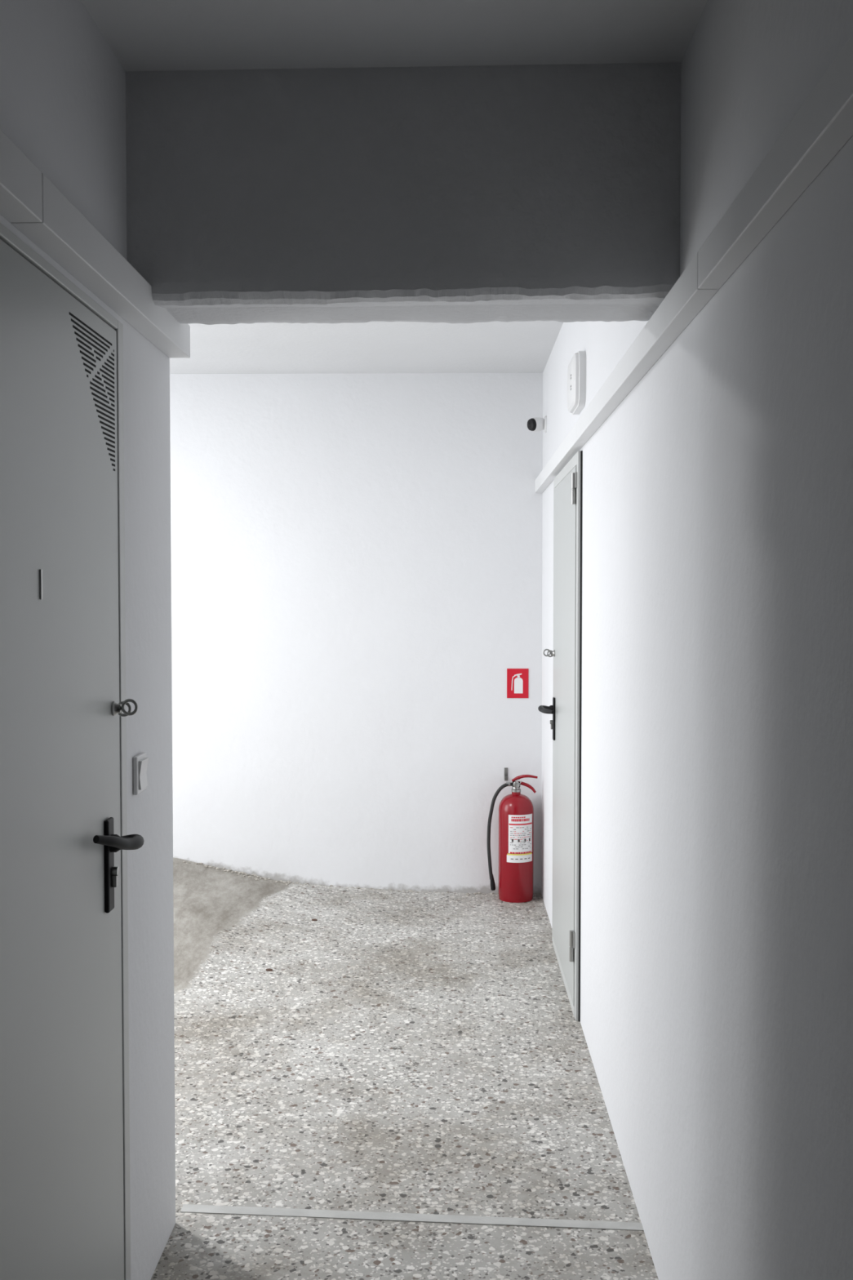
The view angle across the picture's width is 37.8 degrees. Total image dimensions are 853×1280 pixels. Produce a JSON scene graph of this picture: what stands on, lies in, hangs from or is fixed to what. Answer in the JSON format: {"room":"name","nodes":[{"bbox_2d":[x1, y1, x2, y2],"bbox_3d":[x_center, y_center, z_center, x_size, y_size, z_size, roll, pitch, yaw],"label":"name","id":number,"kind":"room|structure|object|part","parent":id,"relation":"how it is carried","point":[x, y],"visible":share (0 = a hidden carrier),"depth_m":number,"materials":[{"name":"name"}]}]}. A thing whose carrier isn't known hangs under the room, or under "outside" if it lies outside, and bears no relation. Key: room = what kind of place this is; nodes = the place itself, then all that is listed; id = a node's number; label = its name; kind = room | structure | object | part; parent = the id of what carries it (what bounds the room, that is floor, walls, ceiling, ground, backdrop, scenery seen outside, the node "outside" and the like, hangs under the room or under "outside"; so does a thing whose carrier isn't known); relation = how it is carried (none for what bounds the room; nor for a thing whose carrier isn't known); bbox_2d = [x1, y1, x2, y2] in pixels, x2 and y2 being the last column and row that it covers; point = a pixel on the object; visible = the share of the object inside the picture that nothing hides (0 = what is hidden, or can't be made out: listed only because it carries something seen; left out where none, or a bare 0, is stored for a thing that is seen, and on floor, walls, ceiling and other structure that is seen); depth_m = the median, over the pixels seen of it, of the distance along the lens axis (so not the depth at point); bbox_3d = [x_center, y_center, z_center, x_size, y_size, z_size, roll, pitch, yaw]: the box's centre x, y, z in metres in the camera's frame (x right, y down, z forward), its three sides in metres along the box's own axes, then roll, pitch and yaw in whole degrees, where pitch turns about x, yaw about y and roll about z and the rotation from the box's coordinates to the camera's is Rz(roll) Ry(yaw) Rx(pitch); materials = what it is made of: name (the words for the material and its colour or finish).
{"room":"apartment building corridor","nodes":[
{"label":"apartment building corridor","id":0,"kind":"room"},
{"bbox_2d":[0,0,175,1279],"bbox_3d":[-0.732,0.193,-0.517,0.120,2.850,6.925,0,2,1],"label":"wall","id":1,"kind":"structure","parent":0,"point":[63,86],"depth_m":2.60,"materials":[{"name":"white paint"}]},
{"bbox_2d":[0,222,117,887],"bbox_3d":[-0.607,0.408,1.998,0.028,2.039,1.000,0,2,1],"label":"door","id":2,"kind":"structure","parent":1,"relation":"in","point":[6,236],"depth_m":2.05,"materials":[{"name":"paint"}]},
{"bbox_2d":[0,239,143,1279],"bbox_3d":[-0.580,0.418,1.979,0.081,2.006,0.944,0,2,1],"label":"leaf","id":3,"kind":"object","parent":2,"relation":"attached to","point":[61,1124],"depth_m":2.06,"materials":[{"name":"grey paint"}]},
{"bbox_2d":[39,568,42,599],"bbox_3d":[-0.610,-0.088,1.969,0.003,0.048,0.007,0,2,1],"label":"peephole cover","id":4,"kind":"object","parent":3,"relation":"attached to","point":[40,570],"visible":1,"depth_m":1.97,"materials":[{"name":"metal"}]},
{"bbox_3d":[-0.607,-0.442,2.263,0.004,0.242,0.283,0,2,1],"label":"vent slots","id":5,"kind":"part","parent":3,"relation":"part of","materials":[{"name":"grey metal"}]},
{"bbox_2d":[104,817,114,913],"bbox_3d":[-0.600,0.425,2.353,0.009,0.176,0.040,0,2,1],"label":"plate","id":6,"kind":"object","parent":3,"relation":"attached to","point":[108,824],"depth_m":2.34,"materials":[{"name":"black metal"}]},
{"bbox_2d":[109,834,131,852],"bbox_3d":[-0.573,0.384,2.351,0.050,0.034,0.034,0,2,1],"label":"rose","id":7,"kind":"object","parent":6,"relation":"attached to","point":[112,849],"depth_m":2.34,"materials":[{"name":"black metal"}]},
{"bbox_2d":[111,701,122,715],"bbox_3d":[-0.594,0.132,2.393,0.018,0.028,0.028,0,2,1],"label":"rose","id":8,"kind":"object","parent":3,"relation":"attached to","point":[116,708],"visible":1,"depth_m":2.38,"materials":[{"name":"metal"}]},
{"bbox_2d":[117,701,131,716],"bbox_3d":[-0.585,0.133,2.405,0.030,0.030,0.006,0,2,1],"label":"ring","id":9,"kind":"object","parent":8,"relation":"attached to","point":[127,704],"visible":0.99,"depth_m":2.40,"materials":[{"name":"metal"}]},
{"bbox_2d":[121,698,137,715],"bbox_3d":[-0.570,0.129,2.387,0.032,0.032,0.006,0,2,1],"label":"ring","id":10,"kind":"object","parent":8,"relation":"attached to","point":[131,700],"visible":1,"depth_m":2.38,"materials":[{"name":"metal"}]},
{"bbox_3d":[-0.563,0.370,2.291,0.059,0.052,0.168,0,2,1],"label":"handle","id":11,"kind":"part","parent":3,"relation":"part of","materials":[{"name":"black metal"}]},
{"bbox_3d":[-0.563,0.370,2.291,0.059,0.052,0.168,0,2,1],"label":"lever","id":12,"kind":"part","parent":3,"relation":"part of","materials":[{"name":"black plastic"}]},
{"bbox_2d":[111,866,119,875],"bbox_3d":[-0.590,0.438,2.357,0.013,0.018,0.018,0,2,1],"label":"cylinder","id":13,"kind":"object","parent":2,"relation":"attached to","point":[115,869],"visible":1,"depth_m":2.35,"materials":[{"name":"metal"}]},
{"bbox_2d":[10,173,190,358],"bbox_3d":[-0.588,-0.679,2.385,0.050,0.075,1.050,0,2,1],"label":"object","id":14,"kind":"object","parent":1,"relation":"attached to","point":[64,233],"visible":0.86,"depth_m":2.20,"materials":[{"name":"paint"}]},
{"bbox_2d":[114,320,130,1279],"bbox_3d":[-0.606,0.396,2.474,0.012,2.040,0.039,0,2,1],"label":"door frame","id":15,"kind":"structure","parent":1,"relation":"attached to","point":[119,331],"depth_m":2.47,"materials":[{"name":"paint"}]},
{"bbox_2d":[133,752,148,795],"bbox_3d":[-0.600,0.281,2.620,0.017,0.080,0.080,0,2,1],"label":"light switch","id":16,"kind":"object","parent":1,"relation":"attached to","point":[140,761],"visible":1,"depth_m":2.59,"materials":[{"name":"white plastic"}]},
{"bbox_2d":[169,373,542,893],"bbox_3d":[-1.244,-0.042,6.383,3.957,2.850,0.150,0,2,1],"label":"wall","id":17,"kind":"structure","parent":0,"point":[356,558],"depth_m":6.29,"materials":[{"name":"white paint"}]},
{"bbox_2d":[504,767,507,780],"bbox_3d":[0.402,0.679,6.283,0.018,0.065,0.033,0,2,1],"label":"wall bracket","id":18,"kind":"object","parent":17,"relation":"attached to","point":[505,768],"visible":1,"depth_m":6.29,"materials":[{"name":"metal"}]},
{"bbox_3d":[0.403,0.679,6.298,0.018,0.065,0.004,0,2,1],"label":"plate","id":19,"kind":"part","parent":18,"relation":"part of","materials":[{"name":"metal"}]},
{"bbox_2d":[506,668,528,697],"bbox_3d":[0.461,0.219,6.281,0.108,0.149,0.004,0,2,1],"label":"fire extinguisher sign","id":20,"kind":"object","parent":17,"relation":"attached to","point":[517,678],"visible":1,"depth_m":6.28,"materials":[{"name":"red plastic"}]},
{"bbox_2d":[169,320,563,373],"bbox_3d":[-1.279,-1.369,4.573,3.957,0.175,3.680,0,2,1],"label":"ceiling","id":21,"kind":"structure","parent":0,"point":[495,346],"depth_m":5.62,"materials":[{"name":"paint"}]},
{"bbox_2d":[125,62,681,324],"bbox_3d":[-0.048,-0.971,2.647,1.118,0.560,0.305,0,2,1],"label":"ceiling beam","id":22,"kind":"structure","parent":21,"relation":"attached to","point":[529,193],"depth_m":2.51,"materials":[{"name":"paint"}]},
{"bbox_2d":[81,0,707,71],"bbox_3d":[-0.102,-1.131,-0.812,1.388,0.185,6.750,0,2,1],"label":"ceiling","id":23,"kind":"structure","parent":0,"point":[143,35],"depth_m":2.35,"materials":[{"name":"paint"}]},
{"bbox_2d":[150,857,658,1279],"bbox_3d":[-1.373,1.316,1.213,3.907,0.290,10.480,0,2,1],"label":"floor","id":24,"kind":"structure","parent":0,"point":[422,1052],"depth_m":3.77,"materials":[{"name":"stone"}]},
{"bbox_2d":[182,861,498,895],"bbox_3d":[-0.522,1.190,6.297,1.776,0.201,0.082,0,2,1],"label":"rubble","id":25,"kind":"object","parent":24,"relation":"on","point":[205,865],"visible":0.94,"depth_m":6.31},
{"bbox_2d":[180,1204,644,1231],"bbox_3d":[-0.043,1.402,3.012,1.122,0.012,0.037,0,2,5],"label":"strip","id":26,"kind":"object","parent":24,"relation":"on","point":[371,1215],"visible":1,"depth_m":3.01,"materials":[{"name":"silver metal"}]},
{"bbox_2d":[487,774,537,902],"bbox_3d":[0.433,0.979,6.178,0.207,0.623,0.175,-2,2,-38],"label":"fire extinguisher","id":27,"kind":"object","parent":24,"relation":"on","point":[516,810],"visible":1,"depth_m":6.12,"materials":[{"name":"red metal"}]},
{"bbox_3d":[0.486,0.686,6.172,0.129,0.038,0.019,0,2,10],"label":"squeeze lever","id":28,"kind":"part","parent":27,"relation":"part of","materials":[{"name":"red metal"}]},
{"bbox_3d":[0.492,0.730,6.176,0.106,0.058,0.020,0,2,9],"label":"carry handle","id":29,"kind":"part","parent":27,"relation":"part of","materials":[{"name":"red metal"}]},
{"bbox_2d":[552,937,574,1017],"bbox_3d":[0.546,1.318,4.923,0.018,0.030,0.940,0,2,1],"label":"threshold","id":30,"kind":"object","parent":24,"relation":"on","point":[572,1006],"visible":0.46,"depth_m":4.82,"materials":[{"name":"paint"}]},
{"bbox_2d":[574,471,577,488],"bbox_3d":[0.525,-0.562,4.379,0.008,0.055,0.030,0,2,1],"label":"hinge leaf","id":31,"kind":"object","parent":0,"point":[575,473],"depth_m":4.36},
{"bbox_2d":[541,0,852,1279],"bbox_3d":[0.555,0.137,1.134,0.150,2.850,10.280,0,2,1],"label":"wall","id":32,"kind":"structure","parent":0,"point":[717,904],"depth_m":2.04,"materials":[{"name":"white paint"}]},
{"bbox_2d":[527,415,546,432],"bbox_3d":[0.531,-1.040,5.996,0.093,0.080,0.085,0,2,1],"label":"security camera","id":33,"kind":"object","parent":32,"relation":"attached to","point":[537,424],"visible":1,"depth_m":5.97,"materials":[{"name":"white plastic"}]},
{"bbox_2d":[551,479,555,941],"bbox_3d":[0.557,0.311,5.381,0.016,2.012,0.045,0,2,1],"label":"door frame","id":34,"kind":"structure","parent":32,"relation":"attached to","point":[553,479],"depth_m":5.40,"materials":[{"name":"paint"}]},
{"bbox_2d":[534,422,586,493],"bbox_3d":[0.543,-0.735,5.208,0.038,0.065,2.080,0,2,1],"label":"cover","id":35,"kind":"object","parent":32,"relation":"attached to","point":[568,448],"visible":0.86,"depth_m":4.90,"materials":[{"name":"paint"}]},
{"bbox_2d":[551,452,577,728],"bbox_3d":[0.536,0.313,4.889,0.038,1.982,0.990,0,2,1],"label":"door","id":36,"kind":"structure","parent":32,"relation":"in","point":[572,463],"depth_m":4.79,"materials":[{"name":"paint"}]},
{"bbox_2d":[537,466,576,1005],"bbox_3d":[0.508,0.331,4.889,0.090,1.925,0.932,0,2,1],"label":"leaf","id":37,"kind":"object","parent":36,"relation":"attached to","point":[564,513],"depth_m":4.81,"materials":[{"name":"grey paint"}]},
{"bbox_3d":[0.498,0.291,5.184,0.059,0.026,0.168,0,2,1],"label":"handle","id":38,"kind":"part","parent":37,"relation":"part of","materials":[{"name":"black metal"}]},
{"bbox_3d":[0.498,0.291,5.184,0.059,0.026,0.168,0,2,1],"label":"lever","id":39,"kind":"part","parent":37,"relation":"part of","materials":[{"name":"black plastic"}]},
{"bbox_2d":[550,649,555,656],"bbox_3d":[0.533,0.056,5.255,0.018,0.028,0.028,0,2,1],"label":"rose","id":40,"kind":"object","parent":37,"relation":"attached to","point":[553,653],"visible":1,"depth_m":5.25,"materials":[{"name":"metal"}]},
{"bbox_2d":[542,648,551,656],"bbox_3d":[0.508,0.053,5.250,0.032,0.032,0.006,0,2,1],"label":"ring","id":41,"kind":"object","parent":40,"relation":"attached to","point":[545,649],"visible":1,"depth_m":5.25,"materials":[{"name":"metal"}]},
{"bbox_2d":[552,697,555,740],"bbox_3d":[0.537,0.332,5.245,0.009,0.180,0.040,0,2,1],"label":"plate","id":42,"kind":"object","parent":37,"relation":"attached to","point":[553,698],"depth_m":5.23,"materials":[{"name":"black metal"}]},
{"bbox_2d":[543,705,553,710],"bbox_3d":[0.511,0.292,5.244,0.050,0.034,0.034,0,2,1],"label":"rose","id":43,"kind":"object","parent":42,"relation":"attached to","point":[551,707],"depth_m":5.23,"materials":[{"name":"black metal"}]},
{"bbox_2d":[569,929,573,961],"bbox_3d":[0.519,1.094,4.450,0.016,0.110,0.016,0,2,1],"label":"hinge","id":44,"kind":"object","parent":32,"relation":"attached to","point":[571,949],"visible":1,"depth_m":4.44,"materials":[{"name":"metal"}]},
{"bbox_2d":[572,930,575,948],"bbox_3d":[0.525,1.067,4.434,0.008,0.055,0.030,0,2,1],"label":"hinge leaf","id":45,"kind":"object","parent":44,"relation":"attached to","point":[573,932],"depth_m":4.42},
{"bbox_2d":[571,472,575,504],"bbox_3d":[0.519,-0.535,4.395,0.016,0.110,0.016,0,2,1],"label":"hinge","id":46,"kind":"object","parent":32,"relation":"attached to","point":[573,489],"visible":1,"depth_m":4.39,"materials":[{"name":"metal"}]},
{"bbox_2d":[567,351,586,414],"bbox_3d":[0.525,-0.899,4.362,0.041,0.188,0.270,0,2,1],"label":"emergency light","id":47,"kind":"object","parent":32,"relation":"attached to","point":[576,371],"visible":1,"depth_m":4.24,"materials":[{"name":"white plastic"}]},
{"bbox_2d":[567,352,578,413],"bbox_3d":[0.513,-0.899,4.363,0.016,0.180,0.262,0,2,1],"label":"diffuser","id":48,"kind":"object","parent":47,"relation":"attached to","point":[573,366],"depth_m":4.29,"materials":[{"name":"white plastic"}]},
{"bbox_2d":[574,450,581,1021],"bbox_3d":[0.537,0.345,4.397,0.016,2.012,0.045,0,2,1],"label":"door frame","id":49,"kind":"structure","parent":32,"relation":"attached to","point":[579,452],"depth_m":4.38,"materials":[{"name":"paint"}]},
{"bbox_2d":[578,450,582,1022],"bbox_3d":[0.541,0.345,4.372,0.006,2.012,0.004,0,2,1],"label":"seal","id":50,"kind":"object","parent":32,"relation":"attached to","point":[581,471],"visible":1,"depth_m":4.37,"materials":[{"name":"black rubber"}]},
{"bbox_2d":[577,252,719,440],"bbox_3d":[0.501,-0.665,3.144,0.038,0.065,2.048,0,2,1],"label":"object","id":51,"kind":"object","parent":32,"relation":"attached to","point":[684,301],"visible":0.86,"depth_m":2.68,"materials":[{"name":"paint"}]},
{"bbox_2d":[697,34,852,288],"bbox_3d":[0.419,-0.525,-0.953,0.038,0.065,6.148,0,2,1],"label":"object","id":52,"kind":"object","parent":32,"relation":"attached to","point":[823,125],"visible":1,"depth_m":1.58,"materials":[{"name":"paint"}]}
]}

